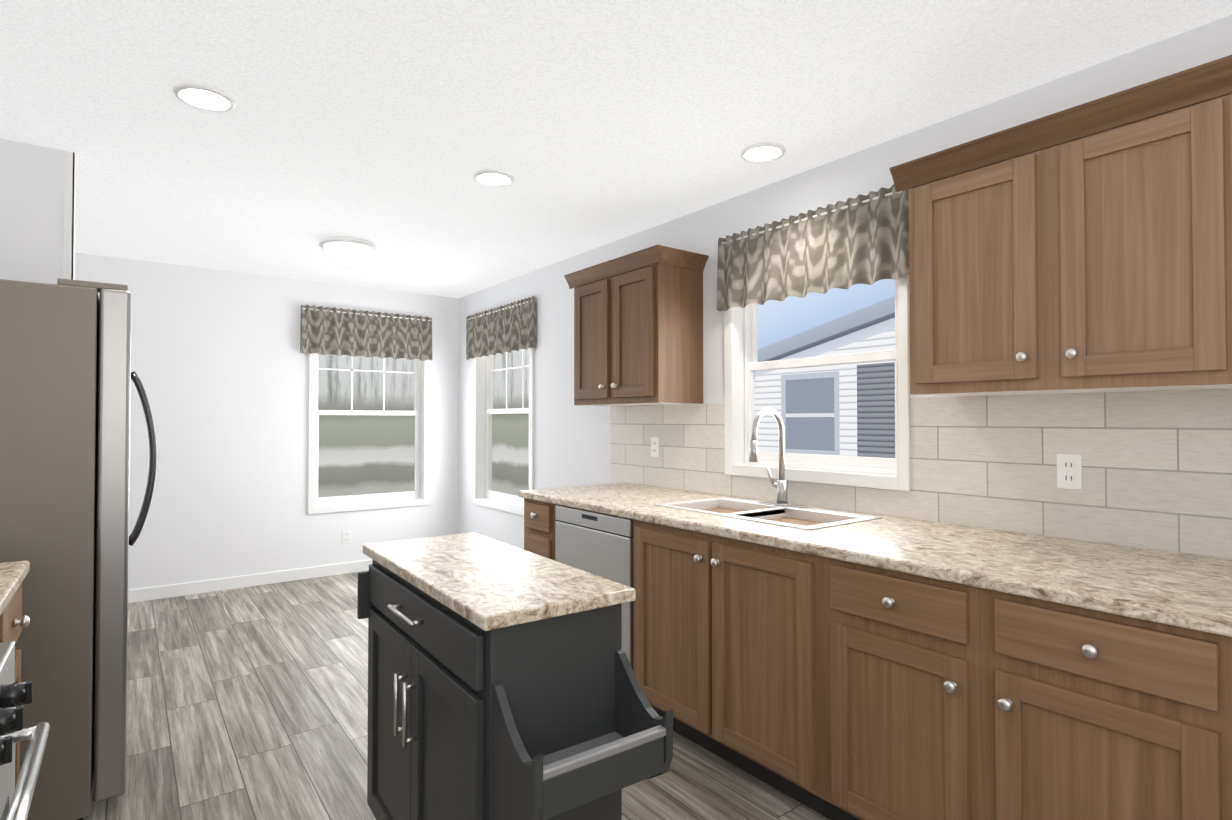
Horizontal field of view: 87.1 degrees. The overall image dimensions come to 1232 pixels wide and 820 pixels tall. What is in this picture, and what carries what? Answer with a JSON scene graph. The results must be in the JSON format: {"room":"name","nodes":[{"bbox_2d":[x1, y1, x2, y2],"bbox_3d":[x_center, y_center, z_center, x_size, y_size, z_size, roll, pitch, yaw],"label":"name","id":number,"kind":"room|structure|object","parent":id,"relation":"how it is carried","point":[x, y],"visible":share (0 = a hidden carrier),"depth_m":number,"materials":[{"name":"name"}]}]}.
{"room":"kitchen","nodes":[
{"label":"kitchen","id":0,"kind":"room"},
{"bbox_2d":[0,138,75,283],"bbox_3d":[-3.211,0.110,2.201,2.091,2.468,0.116,1,-1,-37],"label":"wall","id":1,"kind":"structure","parent":0,"point":[37,210],"depth_m":2.73,"materials":[{"name":"white paint"}]},
{"bbox_2d":[75,253,458,589],"bbox_3d":[-3.456,0.149,4.771,4.794,2.468,0.140,1,-1,-37],"label":"wall","id":2,"kind":"structure","parent":0,"point":[219,364],"depth_m":5.07,"materials":[{"name":"white paint"}]},
{"bbox_2d":[128,559,371,602],"bbox_3d":[-3.354,1.336,4.732,4.654,0.092,0.016,1,-1,-37],"label":"baseboard","id":3,"kind":"structure","parent":2,"relation":"attached to","point":[170,591],"depth_m":5.05,"materials":[{"name":"white wood"}]},
{"bbox_2d":[342,530,350,543],"bbox_3d":[-2.299,1.085,5.536,0.072,0.115,0.008,1,-1,-37],"label":"electrical outlet","id":4,"kind":"object","parent":2,"relation":"attached to","point":[346,536],"visible":1,"depth_m":5.53,"materials":[{"name":"white plastic"}]},
{"bbox_2d":[300,305,431,360],"bbox_3d":[-2.143,-0.658,5.645,1.102,0.409,0.063,1,-1,-37],"label":"curtain","id":5,"kind":"object","parent":2,"relation":"attached to","point":[340,331],"visible":0.92,"depth_m":5.60,"materials":[{"name":"fabric"}]},
{"bbox_2d":[308,353,429,513],"bbox_3d":[-2.173,0.025,5.725,1.030,1.685,0.154,1,-1,-37],"label":"window unit","id":6,"kind":"structure","parent":2,"relation":"in","point":[418,495],"depth_m":5.76,"materials":[{"name":"white"}]},
{"bbox_2d":[83,572,829,819],"bbox_3d":[-1.224,1.365,1.907,4.934,0.050,7.372,1,-1,-37],"label":"floor","id":7,"kind":"structure","parent":0,"point":[248,703],"depth_m":2.78,"materials":[{"name":"grey wood"}]},
{"bbox_2d":[0,560,29,787],"bbox_3d":[-1.652,0.873,1.317,0.643,0.915,0.805,1,-1,-37],"label":"base cabinet","id":8,"kind":"object","parent":7,"relation":"on","point":[13,622],"visible":0.33,"depth_m":1.67,"materials":[{"name":"brown wood"}]},
{"bbox_2d":[0,635,49,819],"bbox_3d":[-1.134,0.769,0.704,0.731,1.105,0.760,1,-1,-37],"label":"range","id":9,"kind":"object","parent":7,"relation":"on","point":[15,803],"visible":1,"depth_m":1.07,"materials":[{"name":"silver metal"}]},
{"bbox_2d":[0,278,156,819],"bbox_3d":[-2.195,0.462,2.305,0.906,1.767,0.875,1,-1,-37],"label":"refrigerator","id":10,"kind":"object","parent":7,"relation":"on","point":[66,374],"visible":1,"depth_m":2.09,"materials":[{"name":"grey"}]},
{"bbox_2d":[357,532,672,819],"bbox_3d":[-0.351,0.879,1.731,0.425,0.915,1.148,1,-1,-37],"label":"island cart","id":11,"kind":"object","parent":7,"relation":"on","point":[503,683],"visible":1,"depth_m":1.47,"materials":[{"name":"grey paint"}]},
{"bbox_2d":[519,496,545,556],"bbox_3d":[-0.133,0.930,3.702,0.751,0.875,0.325,1,-1,-37],"label":"base cabinet","id":12,"kind":"object","parent":7,"relation":"on","point":[534,510],"depth_m":3.49,"materials":[{"name":"brown wood"}]},
{"bbox_2d":[546,500,625,652],"bbox_3d":[0.166,0.924,3.306,0.751,0.875,0.668,1,-1,-37],"label":"dishwasher","id":13,"kind":"object","parent":7,"relation":"on","point":[585,539],"depth_m":3.09,"materials":[{"name":"silver metal"}]},
{"bbox_2d":[626,516,813,809],"bbox_3d":[0.656,0.914,2.655,0.751,0.875,0.961,1,-1,-37],"label":"base cabinet","id":14,"kind":"object","parent":7,"relation":"on","point":[720,629],"depth_m":2.37,"materials":[{"name":"brown wood"}]},
{"bbox_2d":[814,552,973,819],"bbox_3d":[1.090,0.905,2.080,0.751,0.875,0.481,1,-1,-37],"label":"base cabinet","id":15,"kind":"object","parent":7,"relation":"on","point":[834,664],"depth_m":1.87,"materials":[{"name":"brown wood"}]},
{"bbox_2d":[970,584,1229,819],"bbox_3d":[1.383,0.899,1.692,0.751,0.875,0.490,1,-1,-37],"label":"base cabinet","id":16,"kind":"object","parent":7,"relation":"on","point":[1078,711],"depth_m":1.48,"materials":[{"name":"brown wood"}]},
{"bbox_2d":[518,484,1231,631],"bbox_3d":[0.847,0.449,2.323,0.665,0.036,3.742,1,-1,-37],"label":"countertop","id":17,"kind":"structure","parent":16,"relation":"on","point":[1180,589],"depth_m":1.87,"materials":[{"name":"beige stone"}]},
{"bbox_2d":[662,496,881,527],"bbox_3d":[0.623,0.525,2.797,0.474,0.185,0.854,1,-1,-37],"label":"sink","id":18,"kind":"object","parent":17,"relation":"in","point":[741,508],"depth_m":2.81,"materials":[{"name":"white ceramic"}]},
{"bbox_2d":[749,408,805,507],"bbox_3d":[0.684,0.211,2.897,0.243,0.445,0.240,1,-1,-37],"label":"faucet","id":19,"kind":"object","parent":17,"relation":"on","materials":[{"name":"silver metal"}]},
{"bbox_2d":[1230,632,1231,819],"bbox_3d":[1.667,0.893,1.315,0.751,0.875,0.455,1,-1,-37],"label":"base cabinet","id":20,"kind":"object","parent":7,"relation":"on","point":[1230,632],"depth_m":1.30,"materials":[{"name":"brown wood"}]},
{"bbox_2d":[0,0,1231,297],"bbox_3d":[-1.224,-1.153,1.945,4.934,0.050,7.372,1,-1,-37],"label":"ceiling","id":21,"kind":"structure","parent":0,"point":[388,128],"depth_m":2.38,"materials":[{"name":"paint"}]},
{"bbox_2d":[173,83,235,111],"bbox_3d":[-1.470,-1.118,2.320,0.192,0.024,0.192,1,-1,-37],"label":"recessed light","id":22,"kind":"object","parent":21,"relation":"in","point":[204,97],"visible":1,"depth_m":2.31,"materials":[{"name":"white plastic"}]},
{"bbox_2d":[319,236,376,267],"bbox_3d":[-1.751,-1.015,4.243,0.352,0.155,0.352,1,-1,-37],"label":"dome ceiling light","id":23,"kind":"object","parent":21,"relation":"attached to","point":[347,252],"visible":1,"depth_m":4.14,"materials":[{"name":"white glass"}]},
{"bbox_2d":[473,169,513,186],"bbox_3d":[-0.583,-1.107,3.089,0.192,0.024,0.192,1,-1,-37],"label":"recessed light","id":24,"kind":"object","parent":21,"relation":"in","point":[493,178],"visible":0.96,"depth_m":3.08,"materials":[{"name":"white plastic"}]},
{"bbox_2d":[740,142,785,162],"bbox_3d":[0.633,-1.111,2.793,0.192,0.024,0.192,1,-1,-37],"label":"recessed light","id":25,"kind":"object","parent":21,"relation":"in","point":[761,152],"visible":0.98,"depth_m":2.78,"materials":[{"name":"white plastic"}]},
{"bbox_2d":[458,15,1231,549],"bbox_3d":[0.690,0.128,3.369,0.140,2.468,7.372,1,-1,-37],"label":"wall","id":26,"kind":"structure","parent":0,"point":[570,443],"depth_m":3.52,"materials":[{"name":"white paint"}]},
{"bbox_2d":[466,296,536,359],"bbox_3d":[-0.995,-0.664,5.446,0.063,0.410,1.222,1,-1,-37],"label":"valance","id":27,"kind":"object","parent":26,"relation":"attached to","point":[505,328],"visible":1,"depth_m":5.37,"materials":[{"name":"fabric"}]},
{"bbox_2d":[473,347,533,515],"bbox_3d":[-0.908,0.009,5.471,0.154,1.660,1.070,1,-1,-37],"label":"dining room window","id":28,"kind":"structure","parent":26,"relation":"in","point":[484,494],"depth_m":5.82,"materials":[{"name":"white"}]},
{"bbox_2d":[564,245,708,405],"bbox_3d":[0.089,-0.432,3.743,0.374,0.802,0.880,1,-1,-37],"label":"upper cabinet","id":29,"kind":"object","parent":26,"relation":"attached to","point":[638,328],"visible":1,"depth_m":3.50,"materials":[{"name":"brown wood"}]},
{"bbox_2d":[717,184,908,310],"bbox_3d":[0.859,-0.713,2.987,0.063,0.394,1.052,1,-1,-37],"label":"valance","id":30,"kind":"object","parent":26,"relation":"attached to","point":[858,239],"visible":0.94,"depth_m":2.90,"materials":[{"name":"fabric"}]},
{"bbox_2d":[724,275,909,490],"bbox_3d":[0.928,-0.263,3.039,0.154,1.190,1.000,1,-1,-37],"label":"window","id":31,"kind":"structure","parent":26,"relation":"in","point":[742,364],"depth_m":3.06,"materials":[{"name":"white"}]},
{"bbox_2d":[610,389,1231,558],"bbox_3d":[1.140,0.194,2.647,0.008,0.482,3.900,1,-1,-37],"label":"tile backsplash","id":32,"kind":"structure","parent":26,"relation":"attached to","point":[1156,470],"depth_m":2.24,"materials":[{"name":"beige tile"}]},
{"bbox_2d":[651,437,658,456],"bbox_3d":[0.231,0.219,3.840,0.008,0.115,0.072,1,-1,-37],"label":"outlet","id":33,"kind":"object","parent":32,"relation":"attached to","point":[654,446],"visible":1,"depth_m":3.83,"materials":[{"name":"white plastic"}]},
{"bbox_2d":[1057,454,1081,489],"bbox_3d":[1.504,0.205,2.151,0.008,0.115,0.072,1,-1,-37],"label":"outlet","id":34,"kind":"object","parent":32,"relation":"attached to","point":[1069,471],"visible":1,"depth_m":2.15,"materials":[{"name":"white plastic"}]},
{"bbox_2d":[898,131,1041,396],"bbox_3d":[1.280,-0.432,2.189,0.343,0.750,0.434,1,-1,-37],"label":"upper cabinet","id":35,"kind":"object","parent":26,"relation":"attached to","point":[975,300],"depth_m":2.08,"materials":[{"name":"brown wood"}]},
{"bbox_2d":[1038,71,1231,393],"bbox_3d":[1.536,-0.437,1.850,0.343,0.750,0.416,1,-1,-37],"label":"upper cabinet","id":36,"kind":"object","parent":26,"relation":"attached to","point":[1085,247],"depth_m":1.75,"materials":[{"name":"brown wood"}]},
{"bbox_2d":[1230,71,1231,290],"bbox_3d":[1.786,-0.442,1.517,0.343,0.750,0.417,1,-1,-37],"label":"upper cabinet","id":37,"kind":"object","parent":26,"relation":"attached to","point":[1230,71],"depth_m":1.61,"materials":[{"name":"brown wood"}]},
{"label":"outside","id":38,"kind":"structure","parent":0,"visible":0},
{"bbox_2d":[318,354,414,496],"bbox_3d":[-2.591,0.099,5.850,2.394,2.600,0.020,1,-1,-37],"label":"window glass","id":39,"kind":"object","parent":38,"point":[365,454],"depth_m":6.03,"materials":[{"name":"clear glass"}]},
{"bbox_2d":[492,348,528,495],"bbox_3d":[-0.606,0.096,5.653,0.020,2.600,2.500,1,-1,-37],"label":"window glass","id":40,"kind":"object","parent":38,"point":[510,453],"depth_m":6.16,"materials":[{"name":"clear glass"}]},
{"bbox_2d":[755,279,895,457],"bbox_3d":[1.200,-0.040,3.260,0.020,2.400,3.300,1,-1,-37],"label":"window glass","id":41,"kind":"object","parent":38,"point":[846,410],"depth_m":3.36,"materials":[{"name":"clear glass"}]}
]}

